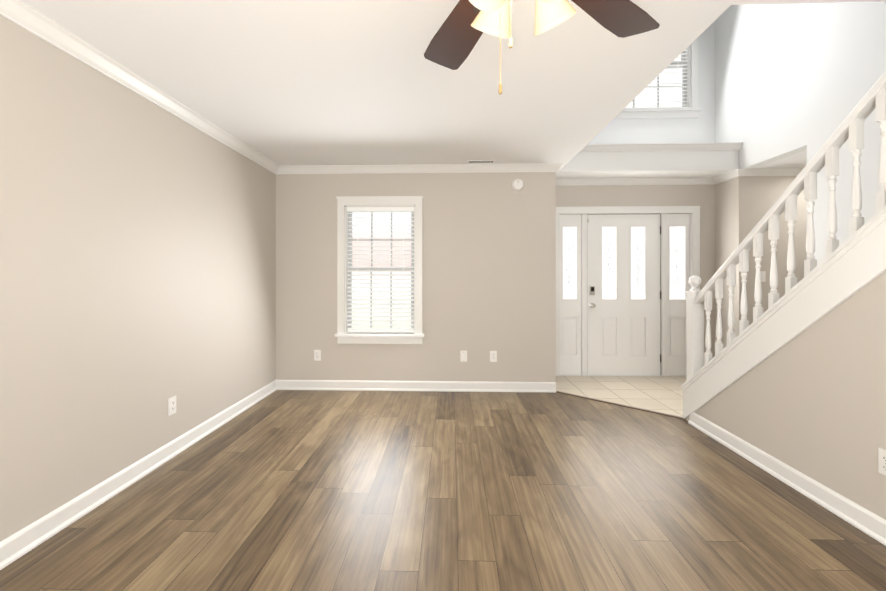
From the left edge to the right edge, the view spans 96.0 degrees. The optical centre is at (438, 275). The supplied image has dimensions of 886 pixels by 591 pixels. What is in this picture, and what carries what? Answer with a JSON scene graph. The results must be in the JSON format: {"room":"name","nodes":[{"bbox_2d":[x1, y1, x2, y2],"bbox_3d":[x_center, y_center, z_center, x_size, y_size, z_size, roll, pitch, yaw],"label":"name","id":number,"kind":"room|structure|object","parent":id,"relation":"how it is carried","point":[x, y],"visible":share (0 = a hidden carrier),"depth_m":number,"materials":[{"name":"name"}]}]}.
{"room":"empty living room","nodes":[
{"label":"empty living room","id":0,"kind":"room"},
{"bbox_2d":[0,15,275,541],"bbox_3d":[-1.950,0.026,0.891,0.120,2.420,7.170,0,0,2],"label":"wall","id":1,"kind":"structure","parent":0,"point":[137,261],"depth_m":2.23,"materials":[{"name":"beige paint"}]},
{"bbox_2d":[0,380,275,569],"bbox_3d":[-1.877,1.184,0.887,0.026,0.104,6.930,0,0,2],"label":"baseboard","id":2,"kind":"structure","parent":1,"relation":"attached to","point":[21,542],"depth_m":2.21,"materials":[{"name":"white paint"}]},
{"bbox_2d":[0,0,279,173],"bbox_3d":[-1.856,-1.147,0.889,0.068,0.075,6.930,0,0,2],"label":"crown molding","id":3,"kind":"structure","parent":1,"relation":"attached to","point":[22,14],"depth_m":2.22,"materials":[{"name":"white paint"}]},
{"bbox_2d":[168,396,175,415],"bbox_3d":[-1.825,0.893,2.736,0.010,0.116,0.072,0,0,2],"label":"outlet","id":4,"kind":"object","parent":1,"relation":"attached to","point":[171,405],"visible":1,"depth_m":2.73,"materials":[{"name":"white plastic"}]},
{"bbox_2d":[276,172,555,381],"bbox_3d":[-0.262,0.030,4.363,3.030,2.420,0.120,0,0,2],"label":"wall","id":5,"kind":"structure","parent":0,"point":[488,262],"depth_m":4.29,"materials":[{"name":"beige paint"}]},
{"bbox_2d":[314,350,320,360],"bbox_3d":[-1.316,0.865,4.331,0.072,0.116,0.010,0,0,2],"label":"electrical outlet","id":6,"kind":"object","parent":5,"relation":"attached to","point":[317,355],"visible":1,"depth_m":4.33,"materials":[{"name":"white plastic"}]},
{"bbox_2d":[335,196,423,343],"bbox_3d":[-0.633,-0.060,4.350,0.960,1.590,0.170,0,0,2],"label":"window frame","id":7,"kind":"structure","parent":5,"relation":"attached to","point":[342,335],"depth_m":4.30,"materials":[{"name":"white paint"}]},
{"bbox_2d":[347,207,413,331],"bbox_3d":[-0.632,-0.065,4.379,0.740,1.360,0.111,0,0,2],"label":"window blind","id":8,"kind":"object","parent":5,"relation":"in","point":[372,268],"depth_m":4.34,"materials":[{"name":"white paint"}]},
{"bbox_2d":[276,380,555,392],"bbox_3d":[-0.250,1.188,4.288,3.000,0.104,0.026,0,0,2],"label":"baseboard","id":9,"kind":"structure","parent":5,"relation":"attached to","point":[341,385],"depth_m":4.29,"materials":[{"name":"white paint"}]},
{"bbox_2d":[280,163,563,173],"bbox_3d":[-0.186,-1.142,4.268,3.008,0.075,0.068,0,0,2],"label":"crown molding","id":10,"kind":"structure","parent":5,"relation":"attached to","point":[527,167],"depth_m":4.27,"materials":[{"name":"white paint"}]},
{"bbox_2d":[460,351,466,361],"bbox_3d":[0.270,0.865,4.280,0.072,0.116,0.009,0,0,2],"label":"electrical outlet","id":11,"kind":"object","parent":5,"relation":"attached to","point":[463,356],"visible":1,"depth_m":4.28,"materials":[{"name":"white plastic"}]},
{"bbox_2d":[490,351,496,361],"bbox_3d":[0.587,0.865,4.269,0.072,0.116,0.010,0,0,2],"label":"electrical outlet","id":12,"kind":"object","parent":5,"relation":"attached to","point":[493,356],"visible":1,"depth_m":4.27,"materials":[{"name":"white plastic"}]},
{"bbox_2d":[511,179,523,190],"bbox_3d":[0.846,-0.970,4.248,0.132,0.132,0.040,0,0,2],"label":"smoke detector","id":13,"kind":"object","parent":5,"relation":"attached to","point":[517,184],"visible":1,"depth_m":4.23,"materials":[{"name":"white plastic"}]},
{"bbox_2d":[0,390,885,590],"bbox_3d":[1.449,1.286,1.114,6.900,0.100,7.840,0,0,2],"label":"floor","id":14,"kind":"structure","parent":0,"point":[307,490],"depth_m":2.08,"materials":[{"name":"wood"}]},
{"bbox_2d":[556,391,684,419],"bbox_3d":[1.690,1.235,3.846,1.198,0.007,0.036,0,0,43],"label":"trim","id":15,"kind":"structure","parent":14,"relation":"on","point":[665,414],"depth_m":3.78,"materials":[{"name":"brown"}]},
{"bbox_2d":[21,0,885,173],"bbox_3d":[0.023,-1.314,1.104,4.050,0.260,7.720,0,0,2],"label":"ceiling","id":16,"kind":"structure","parent":0,"point":[315,82],"depth_m":2.31,"materials":[{"name":"white paint"}]},
{"bbox_2d":[467,160,494,163],"bbox_3d":[0.440,-1.177,4.127,0.280,0.006,0.110,0,0,2],"label":"ceiling vent","id":17,"kind":"object","parent":16,"relation":"in","point":[480,161],"visible":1,"depth_m":4.13,"materials":[{"name":"white plastic"}]},
{"bbox_2d":[424,0,659,94],"bbox_3d":[0.192,-0.846,1.079,1.263,0.675,1.302,0,0,2],"label":"ceiling fan","id":18,"kind":"object","parent":16,"relation":"hanging from","point":[466,24],"visible":1,"depth_m":1.38,"materials":[{"name":"brown wood"}]},
{"bbox_2d":[556,376,685,416],"bbox_3d":[3.123,1.237,4.162,3.750,0.004,1.600,0,0,2],"label":"floor","id":19,"kind":"structure","parent":0,"point":[661,394],"depth_m":4.32,"materials":[{"name":"beige tile"}]},
{"bbox_2d":[556,21,714,357],"bbox_3d":[2.323,-1.359,4.951,2.340,5.200,0.120,0,0,2],"label":"wall","id":20,"kind":"structure","parent":0,"point":[702,197],"depth_m":4.87,"materials":[{"name":"beige paint"}]},
{"bbox_2d":[560,214,689,375],"bbox_3d":[2.289,0.233,4.911,1.596,1.992,0.119,0,0,2],"label":"front door","id":21,"kind":"structure","parent":20,"relation":"in","point":[623,294],"depth_m":4.93,"materials":[{"name":"white paint"}]},
{"bbox_2d":[556,206,699,376],"bbox_3d":[2.291,0.195,4.941,1.773,2.082,0.140,0,0,2],"label":"door frame","id":22,"kind":"structure","parent":20,"relation":"attached to","point":[692,211],"depth_m":4.89,"materials":[{"name":"white paint"}]},
{"bbox_2d":[624,50,688,108],"bbox_3d":[2.578,-2.619,4.949,0.980,1.150,0.111,0,0,2],"label":"window","id":23,"kind":"structure","parent":20,"relation":"in","point":[682,64],"depth_m":4.91,"materials":[{"name":"white paint"}]},
{"bbox_2d":[614,38,700,118],"bbox_3d":[2.577,-2.614,4.920,1.200,1.380,0.170,0,0,2],"label":"window frame","id":24,"kind":"structure","parent":20,"relation":"attached to","point":[692,110],"depth_m":4.86,"materials":[{"name":"white paint"}]},
{"bbox_2d":[556,142,802,185],"bbox_3d":[3.143,-1.290,4.635,3.540,0.360,0.460,0,0,2],"label":"crown molding","id":25,"kind":"structure","parent":20,"relation":"attached to","point":[735,171],"depth_m":4.47,"materials":[{"name":"white paint"}]},
{"bbox_2d":[556,150,738,178],"bbox_3d":[2.370,-1.315,4.690,1.990,0.270,0.400,0,0,2],"label":"ceiling soffit","id":26,"kind":"structure","parent":0,"point":[637,159],"depth_m":4.50,"materials":[{"name":"white paint"}]},
{"bbox_2d":[750,176,806,324],"bbox_3d":[4.254,0.030,4.487,1.550,2.420,0.120,0,0,2],"label":"wall","id":27,"kind":"structure","parent":0,"point":[766,192],"depth_m":4.43,"materials":[{"name":"beige paint"}]},
{"bbox_2d":[760,271,765,281],"bbox_3d":[3.607,0.010,4.442,0.072,0.116,0.012,0,0,2],"label":"light switch","id":28,"kind":"object","parent":27,"relation":"attached to","point":[763,276],"visible":0.83,"depth_m":4.44,"materials":[{"name":"white plastic"}]},
{"bbox_2d":[757,150,806,167],"bbox_3d":[4.239,-1.230,4.004,1.550,0.100,1.090,0,0,2],"label":"ceiling","id":29,"kind":"structure","parent":0,"point":[798,160],"depth_m":4.16,"materials":[{"name":"white paint"}]},
{"bbox_2d":[685,271,885,519],"bbox_3d":[2.085,-1.297,0.369,0.120,5.064,6.145,0,0,2],"label":"wall","id":30,"kind":"structure","parent":0,"point":[810,401],"depth_m":2.12,"materials":[{"name":"beige paint"}]},
{"bbox_2d":[682,206,885,418],"bbox_3d":[2.119,-0.487,1.418,0.176,3.448,4.045,0,0,2],"label":"trim","id":31,"kind":"structure","parent":30,"relation":"attached to","point":[854,263],"depth_m":2.29,"materials":[{"name":"white paint"}]},
{"bbox_2d":[685,71,885,380],"bbox_3d":[2.153,-0.008,2.481,0.108,2.492,1.934,0,0,2],"label":"stair railing","id":32,"kind":"object","parent":31,"relation":"on","point":[826,155],"visible":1,"depth_m":2.42,"materials":[{"name":"white paint"}]},
{"bbox_2d":[688,412,885,545],"bbox_3d":[2.010,1.183,0.323,0.026,0.104,6.055,0,0,2],"label":"baseboard","id":33,"kind":"structure","parent":30,"relation":"attached to","point":[861,518],"depth_m":2.27,"materials":[{"name":"white paint"}]},
{"bbox_2d":[878,448,885,475],"bbox_3d":[2.067,0.867,1.838,0.010,0.116,0.072,0,0,2],"label":"outlet","id":34,"kind":"object","parent":30,"relation":"attached to","point":[881,461],"visible":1,"depth_m":1.86,"materials":[{"name":"white plastic"}]},
{"bbox_2d":[715,2,885,347],"bbox_3d":[3.308,-1.364,1.058,0.120,5.200,7.600,0,0,2],"label":"wall","id":35,"kind":"structure","parent":0,"point":[791,79],"depth_m":3.76,"materials":[{"name":"white paint"}]},
{"label":"outside","id":36,"kind":"structure","parent":0,"visible":0},
{"bbox_2d":[352,55,681,327],"bbox_3d":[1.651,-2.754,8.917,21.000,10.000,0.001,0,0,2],"label":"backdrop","id":37,"kind":"structure","parent":36,"point":[406,214],"depth_m":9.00,"materials":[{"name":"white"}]}
]}

